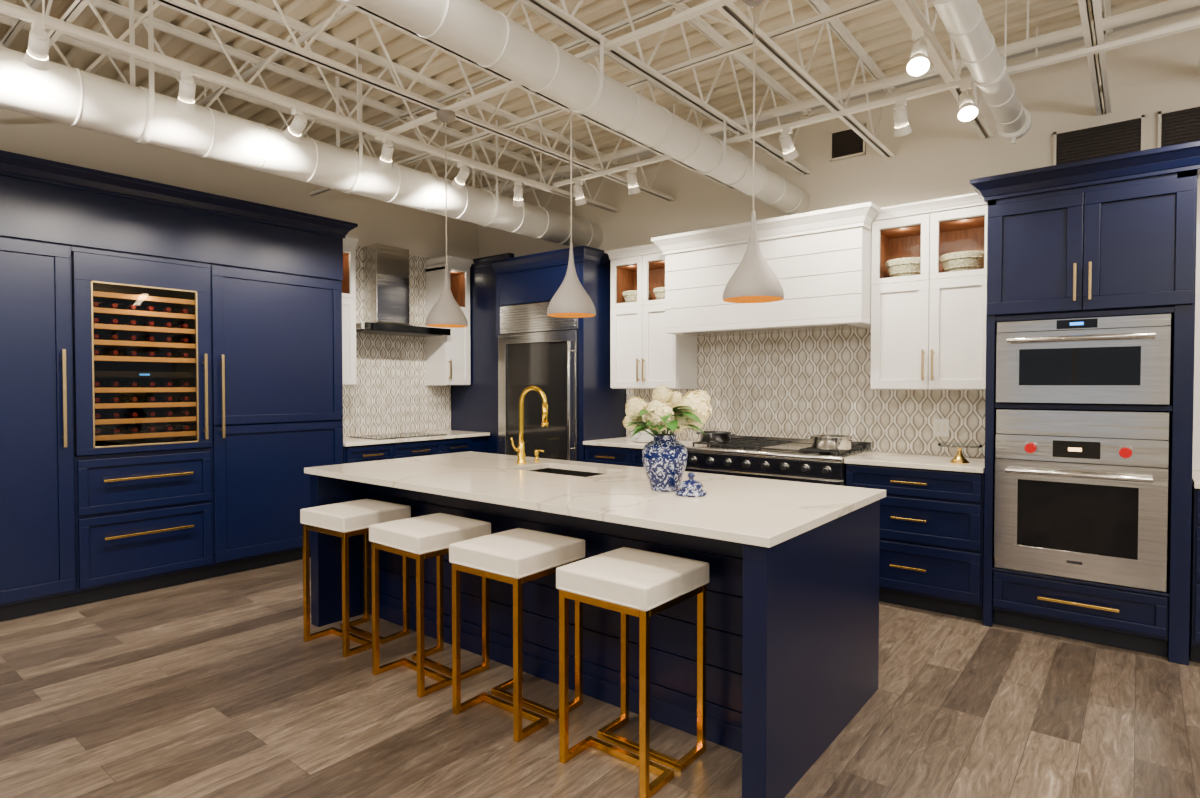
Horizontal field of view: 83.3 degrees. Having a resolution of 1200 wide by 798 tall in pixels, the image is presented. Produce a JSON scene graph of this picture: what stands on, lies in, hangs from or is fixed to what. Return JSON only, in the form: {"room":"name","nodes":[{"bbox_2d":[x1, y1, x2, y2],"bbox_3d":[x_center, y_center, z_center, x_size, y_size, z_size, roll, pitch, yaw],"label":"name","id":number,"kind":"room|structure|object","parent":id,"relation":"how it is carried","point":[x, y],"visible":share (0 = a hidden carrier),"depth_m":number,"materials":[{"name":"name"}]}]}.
{"room":"store","nodes":[
{"label":"store","id":0,"kind":"room"},
{"bbox_2d":[0,108,478,436],"bbox_3d":[-4.671,-0.422,3.534,0.120,3.500,10.690,1,1,39],"label":"wall","id":1,"kind":"structure","parent":0,"point":[423,233],"depth_m":5.53,"materials":[{"name":"beige paint"}]},
{"bbox_2d":[342,236,358,384],"bbox_3d":[-2.367,-0.771,5.979,0.387,1.300,0.280,1,1,39],"label":"upper cabinet","id":2,"kind":"object","parent":1,"relation":"attached to","point":[349,243],"visible":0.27,"depth_m":5.96,"materials":[{"name":"white paint"}]},
{"bbox_2d":[343,246,449,436],"bbox_3d":[-2.112,-0.555,6.622,0.012,1.799,1.595,1,1,39],"label":"tile backsplash","id":3,"kind":"structure","parent":1,"relation":"attached to","point":[391,394],"depth_m":6.73,"materials":[{"name":"tile"}]},
{"bbox_2d":[356,243,450,336],"bbox_3d":[-1.948,-1.038,6.459,0.435,0.827,0.950,1,1,39],"label":"chimney range hood","id":4,"kind":"object","parent":1,"relation":"attached to","point":[385,267],"visible":0.93,"depth_m":6.38,"materials":[{"name":"silver metal"}]},
{"bbox_2d":[425,255,472,384],"bbox_3d":[-1.557,-0.792,6.990,0.387,1.300,0.310,1,1,39],"label":"upper cabinet","id":5,"kind":"object","parent":1,"relation":"attached to","point":[447,356],"visible":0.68,"depth_m":6.92,"materials":[{"name":"white paint"}]},
{"bbox_2d":[1,0,888,195],"bbox_3d":[-0.311,-1.887,1.254,9.300,0.414,4.628,1,1,39],"label":"ceiling bridging","id":6,"kind":"structure","parent":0,"point":[78,6],"depth_m":3.69,"materials":[{"name":"white metal"}]},
{"bbox_2d":[0,557,1199,797],"bbox_3d":[-0.642,1.445,0.268,10.300,0.100,10.570,1,1,39],"label":"floor","id":7,"kind":"structure","parent":0,"point":[213,687],"depth_m":2.84,"materials":[{"name":"wood"}]},
{"bbox_2d":[0,150,357,620],"bbox_3d":[-3.737,-0.053,4.042,0.707,2.742,4.640,1,1,39],"label":"pantry cabinet","id":8,"kind":"object","parent":7,"relation":"on","point":[75,530],"visible":0.92,"depth_m":4.57,"materials":[{"name":"blue paint"}]},
{"bbox_2d":[71,252,211,455],"bbox_3d":[-3.232,-0.290,4.674,0.650,1.270,0.785,1,1,39],"label":"wine refrigerator","id":9,"kind":"object","parent":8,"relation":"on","point":[142,328],"visible":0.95,"depth_m":4.63,"materials":[{"name":"wood"},{"name":"dark steel"},{"name":"tinted glass"}]},
{"bbox_2d":[300,499,410,657],"bbox_3d":[-1.347,0.957,3.737,0.410,0.736,0.424,1,1,36],"label":"counter stool","id":10,"kind":"object","parent":7,"relation":"on","point":[345,520],"visible":0.88,"depth_m":3.67,"materials":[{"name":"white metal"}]},
{"bbox_2d":[300,499,410,532],"bbox_3d":[-1.347,0.634,3.731,0.410,0.090,0.424,1,1,36],"label":"seat cushion","id":11,"kind":"object","parent":10,"relation":"on","point":[356,516],"depth_m":3.61,"materials":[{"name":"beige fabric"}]},
{"bbox_2d":[343,436,487,463],"bbox_3d":[-1.857,0.825,6.446,0.660,0.890,1.595,1,1,39],"label":"base cabinet","id":12,"kind":"object","parent":7,"relation":"on","point":[362,453],"visible":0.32,"depth_m":6.16,"materials":[{"name":"blue paint"}]},
{"bbox_2d":[343,430,489,446],"bbox_3d":[-1.865,0.365,6.443,0.640,0.030,1.595,1,1,39],"label":"countertop","id":13,"kind":"structure","parent":12,"relation":"on","point":[347,441],"depth_m":6.21,"materials":[{"name":"stone"}]},
{"bbox_2d":[349,432,446,439],"bbox_3d":[-1.905,0.346,6.401,0.470,0.009,0.760,1,1,39],"label":"induction cooktop","id":14,"kind":"object","parent":13,"relation":"in","point":[409,434],"visible":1,"depth_m":6.35,"materials":[{"name":"black glass"}]},
{"bbox_2d":[369,513,490,697],"bbox_3d":[-0.825,0.966,3.294,0.410,0.736,0.424,1,2,40],"label":"counter stool","id":15,"kind":"object","parent":7,"relation":"on","point":[419,538],"visible":0.87,"depth_m":3.22,"materials":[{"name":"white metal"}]},
{"bbox_2d":[369,513,490,554],"bbox_3d":[-0.825,0.643,3.287,0.410,0.090,0.424,1,2,40],"label":"seat cushion","id":16,"kind":"object","parent":15,"relation":"on","point":[431,534],"depth_m":3.16,"materials":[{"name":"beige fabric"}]},
{"bbox_2d":[451,253,513,453],"bbox_3d":[-1.236,-0.091,6.962,0.948,2.700,0.075,1,1,39],"label":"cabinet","id":17,"kind":"object","parent":7,"relation":"on","point":[473,406],"visible":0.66,"depth_m":6.94,"materials":[{"name":"blue paint"}]},
{"bbox_2d":[449,528,584,741],"bbox_3d":[-0.353,0.973,2.916,0.410,0.736,0.424,1,1,38],"label":"counter stool","id":18,"kind":"object","parent":7,"relation":"on","point":[518,556],"visible":0.99,"depth_m":2.82,"materials":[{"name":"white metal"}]},
{"bbox_2d":[449,528,584,578],"bbox_3d":[-0.353,0.650,2.909,0.410,0.090,0.424,1,1,38],"label":"seat cushion","id":19,"kind":"object","parent":18,"relation":"on","point":[518,553],"depth_m":2.79,"materials":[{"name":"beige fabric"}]},
{"bbox_2d":[490,245,625,461],"bbox_3d":[-0.371,-0.018,6.347,1.168,2.580,0.690,1,1,39],"label":"cabinet","id":20,"kind":"object","parent":7,"relation":"on","point":[532,278],"visible":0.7,"depth_m":6.01,"materials":[{"name":"blue wood"}]},
{"bbox_2d":[498,302,578,460],"bbox_3d":[-0.422,0.186,6.351,0.980,2.130,0.654,1,1,39],"label":"refrigerator","id":21,"kind":"object","parent":20,"relation":"in","point":[535,348],"depth_m":6.13,"materials":[{"name":"silver metal"}]},
{"bbox_2d":[304,451,885,797],"bbox_3d":[-0.205,0.869,3.526,2.895,0.920,1.250,1,1,39],"label":"kitchen island","id":22,"kind":"object","parent":7,"relation":"on","point":[792,589],"visible":0.67,"depth_m":2.81,"materials":[{"name":"stone"}]},
{"bbox_2d":[510,386,548,463],"bbox_3d":[-0.425,0.159,4.066,0.253,0.478,0.113,1,1,39],"label":"faucet","id":23,"kind":"object","parent":22,"relation":"on","point":[521,452],"visible":1,"depth_m":4.12,"materials":[{"name":"gold metal"}]},
{"bbox_2d":[534,450,543,461],"bbox_3d":[-0.384,0.356,4.248,0.081,0.077,0.039,1,1,39],"label":"soap dispenser","id":24,"kind":"object","parent":22,"relation":"on","point":[536,452],"visible":1,"depth_m":4.25,"materials":[{"name":"gold metal"}]},
{"bbox_2d":[529,468,602,476],"bbox_3d":[-0.199,0.538,3.860,0.620,0.207,0.380,1,1,39],"label":"undermount sink","id":25,"kind":"object","parent":22,"relation":"in","point":[581,472],"depth_m":4.06,"materials":[{"name":"metal"}]},
{"bbox_2d":[642,434,687,491],"bbox_3d":[0.298,0.290,3.099,0.208,0.254,0.208,1,1,39],"label":"vase","id":26,"kind":"object","parent":22,"relation":"on","point":[664,458],"visible":0.97,"depth_m":3.03,"materials":[{"name":"blue ceramic"}]},
{"bbox_2d":[623,385,711,436],"bbox_3d":[0.305,0.072,3.091,0.403,0.276,0.364,0,1,14],"label":"hydrangea bouquet","id":27,"kind":"object","parent":26,"relation":"in","point":[674,412],"visible":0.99,"depth_m":3.05,"materials":[{"name":"beige plant"}]},
{"bbox_2d":[676,472,706,496],"bbox_3d":[0.399,0.370,2.955,0.136,0.100,0.136,1,1,39],"label":"lid","id":28,"kind":"object","parent":22,"relation":"on","point":[691,487],"visible":1,"depth_m":2.92,"materials":[{"name":"ceramic"}]},
{"bbox_2d":[585,445,643,466],"bbox_3d":[0.434,0.839,5.739,1.003,0.890,0.660,1,1,39],"label":"base cabinet","id":29,"kind":"object","parent":7,"relation":"on","point":[593,454],"visible":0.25,"depth_m":5.61,"materials":[{"name":"blue paint"}]},
{"bbox_2d":[583,437,704,448],"bbox_3d":[0.442,0.379,5.739,1.003,0.030,0.635,1,1,39],"label":"countertop","id":30,"kind":"structure","parent":29,"relation":"on","point":[625,442],"depth_m":5.67,"materials":[{"name":"stone"}]},
{"bbox_2d":[631,429,653,442],"bbox_3d":[0.389,0.304,5.742,0.260,0.120,0.260,1,1,39],"label":"flower","id":31,"kind":"object","parent":30,"relation":"on","point":[644,437],"visible":0.71,"depth_m":5.67,"materials":[{"name":"white plant"}]},
{"bbox_2d":[556,547,708,797],"bbox_3d":[0.127,0.981,2.539,0.410,0.736,0.424,1,1,39],"label":"counter stool","id":32,"kind":"object","parent":7,"relation":"on","point":[642,584],"visible":1,"depth_m":2.48,"materials":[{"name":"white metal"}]},
{"bbox_2d":[556,547,708,611],"bbox_3d":[0.127,0.658,2.532,0.410,0.090,0.424,1,1,39],"label":"seat cushion","id":33,"kind":"object","parent":32,"relation":"on","point":[626,579],"depth_m":2.42,"materials":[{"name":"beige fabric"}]},
{"bbox_2d":[685,435,872,485],"bbox_3d":[1.285,0.804,5.013,1.218,0.990,0.704,1,1,39],"label":"gas range","id":34,"kind":"object","parent":7,"relation":"on","point":[776,458],"visible":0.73,"depth_m":4.79,"materials":[{"name":"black metal"}]},
{"bbox_2d":[695,431,735,442],"bbox_3d":[0.898,0.294,5.257,0.291,0.074,0.252,0,1,0],"label":"cooking pot","id":35,"kind":"object","parent":34,"relation":"on","point":[711,436],"visible":0.98,"depth_m":5.16,"materials":[{"name":"metal"}]},
{"bbox_2d":[806,434,857,450],"bbox_3d":[1.595,0.298,4.648,0.301,0.089,0.272,0,1,-2],"label":"cooking pot","id":36,"kind":"object","parent":34,"relation":"on","point":[822,441],"visible":1,"depth_m":4.54,"materials":[{"name":"silver metal"}]},
{"bbox_2d":[846,464,984,620],"bbox_3d":[2.098,0.866,4.407,0.800,0.890,0.660,1,1,39],"label":"base cabinet","id":37,"kind":"object","parent":7,"relation":"on","point":[931,556],"visible":0.74,"depth_m":4.12,"materials":[{"name":"blue paint"}]},
{"bbox_2d":[844,451,984,472],"bbox_3d":[2.106,0.406,4.407,0.800,0.030,0.635,1,1,39],"label":"countertop","id":38,"kind":"structure","parent":37,"relation":"on","point":[904,460],"depth_m":4.30,"materials":[{"name":"stone"}]},
{"bbox_2d":[937,442,982,463],"bbox_3d":[2.233,0.338,4.189,0.250,0.115,0.250,1,1,39],"label":"cake stand","id":39,"kind":"object","parent":38,"relation":"on","point":[959,458],"visible":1,"depth_m":4.16,"materials":[{"name":"gold metal"}]},
{"bbox_2d":[970,141,1199,665],"bbox_3d":[2.755,0.032,3.837,1.067,2.580,0.702,1,1,39],"label":"tall cabinet","id":40,"kind":"object","parent":7,"relation":"on","point":[1114,235],"visible":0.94,"depth_m":3.56,"materials":[{"name":"blue paint"}]},
{"bbox_2d":[994,409,1168,591],"bbox_3d":[2.721,0.514,3.831,0.757,0.907,0.668,1,1,39],"label":"wall oven","id":41,"kind":"object","parent":40,"relation":"in","point":[1080,494],"visible":0.99,"depth_m":3.60,"materials":[{"name":"metal"}]},
{"bbox_2d":[996,314,1170,404],"bbox_3d":[2.721,-0.208,3.817,0.757,0.454,0.668,1,1,39],"label":"speed oven","id":42,"kind":"object","parent":40,"relation":"in","point":[1118,359],"visible":1,"depth_m":3.58,"materials":[{"name":"metal"}]},
{"bbox_2d":[1189,484,1199,662],"bbox_3d":[3.669,0.891,3.149,1.385,0.890,0.660,1,1,39],"label":"base cabinet","id":43,"kind":"object","parent":7,"relation":"on","point":[1194,633],"visible":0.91,"depth_m":3.36,"materials":[{"name":"blue paint"}]},
{"bbox_2d":[1192,470,1199,488],"bbox_3d":[3.677,0.431,3.150,1.385,0.030,0.635,1,1,39],"label":"countertop","id":44,"kind":"structure","parent":43,"relation":"on","point":[1195,474],"depth_m":3.46,"materials":[{"name":"stone"}]},
{"bbox_2d":[0,0,1199,192],"bbox_3d":[-0.651,-2.156,0.279,10.420,0.100,10.690,1,1,39],"label":"ceiling","id":45,"kind":"structure","parent":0,"point":[882,31],"depth_m":4.32,"materials":[{"name":"paint"}]},
{"bbox_2d":[196,0,1199,196],"bbox_3d":[0.094,-1.938,1.199,10.000,0.374,8.050,1,1,39],"label":"beam","id":46,"kind":"structure","parent":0,"point":[1170,6],"depth_m":4.01,"materials":[{"name":"white metal"}]},
{"bbox_2d":[0,13,524,198],"bbox_3d":[-4.033,-1.922,3.037,0.072,0.480,10.360,1,1,39],"label":"joist","id":47,"kind":"object","parent":46,"relation":"attached to","point":[5,19],"visible":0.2,"depth_m":4.78,"materials":[{"name":"paint"}]},
{"bbox_2d":[0,0,550,206],"bbox_3d":[-1.971,-1.802,3.463,0.166,0.738,5.000,1,1,39],"label":"track light","id":48,"kind":"object","parent":46,"relation":"hanging from","point":[36,56],"visible":1,"depth_m":3.48,"materials":[{"name":"paint"}]},
{"bbox_2d":[22,0,570,207],"bbox_3d":[-3.557,-1.914,2.655,0.072,0.480,10.360,1,1,39],"label":"joist","id":49,"kind":"object","parent":46,"relation":"attached to","point":[105,5],"visible":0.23,"depth_m":4.47,"materials":[{"name":"paint"}]},
{"bbox_2d":[0,0,602,248],"bbox_3d":[-3.313,-1.744,2.467,0.284,0.812,10.365,1,1,39],"label":"air duct","id":50,"kind":"object","parent":46,"relation":"hanging from","point":[61,93],"visible":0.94,"depth_m":3.90,"materials":[{"name":"metal"}]},
{"bbox_2d":[0,0,619,212],"bbox_3d":[-3.080,-1.906,2.274,0.072,0.480,10.360,1,1,39],"label":"joist","id":51,"kind":"object","parent":46,"relation":"attached to","point":[251,6],"visible":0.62,"depth_m":4.19,"materials":[{"name":"paint"}]},
{"bbox_2d":[150,0,674,201],"bbox_3d":[-2.604,-1.899,1.893,0.072,0.480,10.360,1,1,39],"label":"joist","id":52,"kind":"object","parent":46,"relation":"attached to","point":[182,6],"visible":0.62,"depth_m":3.69,"materials":[{"name":"paint"}]},
{"bbox_2d":[335,0,735,188],"bbox_3d":[-2.128,-1.891,1.512,0.072,0.480,10.360,1,1,39],"label":"joist","id":53,"kind":"object","parent":46,"relation":"attached to","point":[357,8],"visible":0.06,"depth_m":3.83,"materials":[{"name":"paint"}]},
{"bbox_2d":[521,0,811,174],"bbox_3d":[-1.652,-1.883,1.131,0.072,0.480,10.360,1,1,39],"label":"joist","id":54,"kind":"object","parent":46,"relation":"attached to","point":[560,16],"visible":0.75,"depth_m":3.87,"materials":[{"name":"paint"}]},
{"bbox_2d":[374,0,737,140],"bbox_3d":[-0.202,-1.677,3.395,3.200,0.021,0.040,1,1,39],"label":"strut","id":55,"kind":"object","parent":54,"relation":"attached to","point":[708,6],"visible":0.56,"depth_m":3.19,"materials":[{"name":"paint"}]},
{"bbox_2d":[425,109,467,327],"bbox_3d":[-0.904,-1.054,3.970,0.247,1.246,0.247,1,1,39],"label":"pendant lamp","id":56,"kind":"object","parent":55,"relation":"hanging from","point":[446,313],"visible":1,"depth_m":3.93,"materials":[{"name":"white metal"}]},
{"bbox_2d":[547,110,595,317],"bbox_3d":[-0.143,-1.041,3.361,0.247,1.246,0.247,1,1,39],"label":"pendant lamp","id":57,"kind":"object","parent":55,"relation":"hanging from","point":[571,300],"visible":0.94,"depth_m":3.31,"materials":[{"name":"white metal"}]},
{"bbox_2d":[344,0,809,214],"bbox_3d":[-1.713,-1.487,1.191,0.224,0.310,10.365,1,1,39],"label":"air duct","id":58,"kind":"object","parent":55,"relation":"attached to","point":[474,30],"visible":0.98,"depth_m":3.08,"materials":[{"name":"metal"}]},
{"bbox_2d":[722,0,783,302],"bbox_3d":[0.626,-1.029,2.745,0.247,1.246,0.247,1,1,39],"label":"pendant lamp","id":59,"kind":"object","parent":55,"relation":"hanging from","point":[753,280],"visible":1,"depth_m":2.71,"materials":[{"name":"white metal"}]},
{"bbox_2d":[707,0,895,157],"bbox_3d":[-1.176,-1.876,0.750,0.072,0.480,10.360,1,1,39],"label":"joist","id":60,"kind":"object","parent":46,"relation":"attached to","point":[730,11],"visible":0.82,"depth_m":3.76,"materials":[{"name":"paint"}]},
{"bbox_2d":[892,0,993,138],"bbox_3d":[-0.700,-1.868,0.369,0.072,0.480,10.360,1,1,39],"label":"joist","id":61,"kind":"object","parent":46,"relation":"attached to","point":[979,123],"visible":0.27,"depth_m":3.56,"materials":[{"name":"paint"}]},
{"bbox_2d":[894,0,953,82],"bbox_3d":[0.786,-1.536,2.190,0.121,0.258,3.250,1,2,39],"label":"track light","id":62,"kind":"object","parent":61,"relation":"hanging from","point":[918,64],"visible":1,"depth_m":2.95,"materials":[{"name":"paint"}]},
{"bbox_2d":[930,0,1031,143],"bbox_3d":[-0.678,-1.744,0.053,0.170,0.715,9.890,1,1,39],"label":"air duct","id":63,"kind":"object","parent":46,"relation":"hanging from","point":[964,21],"visible":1,"depth_m":3.05,"materials":[{"name":"metal"}]},
{"bbox_2d":[1078,0,1112,115],"bbox_3d":[-0.223,-1.860,-0.013,0.072,0.480,10.360,1,1,39],"label":"joist","id":64,"kind":"object","parent":46,"relation":"attached to","point":[1101,9],"visible":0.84,"depth_m":3.40,"materials":[{"name":"paint"}]},
{"bbox_2d":[478,9,1199,470],"bbox_3d":[2.699,-0.439,4.403,10.300,3.500,0.120,1,1,39],"label":"wall","id":65,"kind":"structure","parent":0,"point":[941,154],"depth_m":4.71,"materials":[{"name":"beige paint"}]},
{"bbox_2d":[553,155,672,205],"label":"track light","id":66,"kind":"object","parent":65,"relation":"attached to","point":[633,188],"depth_m":4.88,"materials":[{"name":"paint"}]},
{"bbox_2d":[607,243,696,388],"bbox_3d":[0.449,-0.692,5.856,0.685,1.206,0.390,1,1,39],"label":"upper cabinet","id":67,"kind":"object","parent":65,"relation":"attached to","point":[643,356],"visible":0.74,"depth_m":5.75,"materials":[{"name":"white paint"}]},
{"bbox_2d":[622,290,650,302],"bbox_3d":[0.325,-0.867,5.974,0.260,0.158,0.260,1,1,39],"label":"woven bowl","id":68,"kind":"object","parent":67,"relation":"in","point":[629,296],"visible":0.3,"depth_m":5.88,"materials":[{"name":"wicker"}]},
{"bbox_2d":[653,287,664,299],"bbox_3d":[0.583,-0.863,5.768,0.260,0.158,0.260,1,1,39],"label":"woven bowl","id":69,"kind":"object","parent":67,"relation":"in","point":[659,292],"visible":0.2,"depth_m":5.69,"materials":[{"name":"wicker"}]},
{"bbox_2d":[651,202,879,336],"bbox_3d":[1.254,-0.891,5.074,1.695,0.767,0.597,1,1,39],"label":"wood range hood","id":70,"kind":"object","parent":65,"relation":"attached to","point":[821,260],"visible":0.88,"depth_m":4.76,"materials":[{"name":"white paint"}]},
{"bbox_2d":[626,328,984,457],"bbox_3d":[1.432,-0.144,5.339,3.030,1.029,0.012,1,1,39],"label":"tile backsplash","id":71,"kind":"structure","parent":65,"relation":"attached to","point":[802,384],"depth_m":5.14,"materials":[{"name":"tile"}]},
{"bbox_2d":[933,419,948,436],"bbox_3d":[2.330,0.197,4.611,0.100,0.120,0.012,1,1,39],"label":"wall outlet","id":72,"kind":"object","parent":71,"relation":"attached to","point":[940,426],"visible":1,"depth_m":4.61,"materials":[{"name":"white plastic"}]},
{"bbox_2d":[829,123,865,161],"bbox_3d":[1.827,-1.891,4.981,0.260,0.220,0.020,1,1,39],"label":"air vent grille","id":73,"kind":"object","parent":65,"relation":"in","point":[845,143],"visible":0.88,"depth_m":4.99,"materials":[{"name":"black metal"}]},
{"bbox_2d":[722,78,977,161],"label":"track light","id":74,"kind":"object","parent":65,"relation":"attached to","point":[968,110],"depth_m":3.69,"materials":[{"name":"paint"}]},
{"bbox_2d":[871,193,987,389],"bbox_3d":[2.205,-0.663,4.450,0.725,1.206,0.390,1,1,39],"label":"upper cabinet","id":75,"kind":"object","parent":65,"relation":"attached to","point":[928,329],"visible":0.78,"depth_m":4.36,"materials":[{"name":"white paint"}]},
{"bbox_2d":[885,257,920,276],"bbox_3d":[2.082,-0.847,4.568,0.290,0.175,0.290,1,1,39],"label":"woven bowl","id":76,"kind":"object","parent":75,"relation":"in","point":[908,266],"visible":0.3,"depth_m":4.47,"materials":[{"name":"wicker"}]},
{"bbox_2d":[939,251,983,271],"bbox_3d":[2.347,-0.843,4.356,0.290,0.175,0.290,1,1,39],"label":"woven bowl","id":77,"kind":"object","parent":75,"relation":"in","point":[962,260],"visible":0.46,"depth_m":4.26,"materials":[{"name":"wicker"}]},
{"bbox_2d":[1053,114,1144,164],"bbox_3d":[2.991,-1.518,4.058,0.440,0.270,0.020,1,1,39],"label":"air vent grille","id":78,"kind":"object","parent":65,"relation":"in","point":[1125,135],"visible":0.7,"depth_m":4.05,"materials":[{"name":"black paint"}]},
{"bbox_2d":[1007,19,1199,74],"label":"pipe","id":79,"kind":"object","parent":65,"relation":"attached to","point":[1192,25],"depth_m":3.12,"materials":[{"name":"metal"}]},
{"bbox_2d":[1158,104,1199,147],"bbox_3d":[3.381,-1.511,3.745,0.440,0.270,0.020,1,1,39],"label":"air vent grille","id":80,"kind":"object","parent":65,"relation":"in","point":[1181,125],"visible":0.64,"depth_m":3.82,"materials":[{"name":"black metal"}]},
{"bbox_2d":[1192,224,1199,470],"bbox_3d":[3.873,-0.279,3.381,1.385,1.379,0.012,1,1,39],"label":"backsplash panel","id":81,"kind":"object","parent":65,"relation":"attached to","point":[1196,409],"visible":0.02,"depth_m":3.79,"materials":[{"name":"white paint"}]}
]}

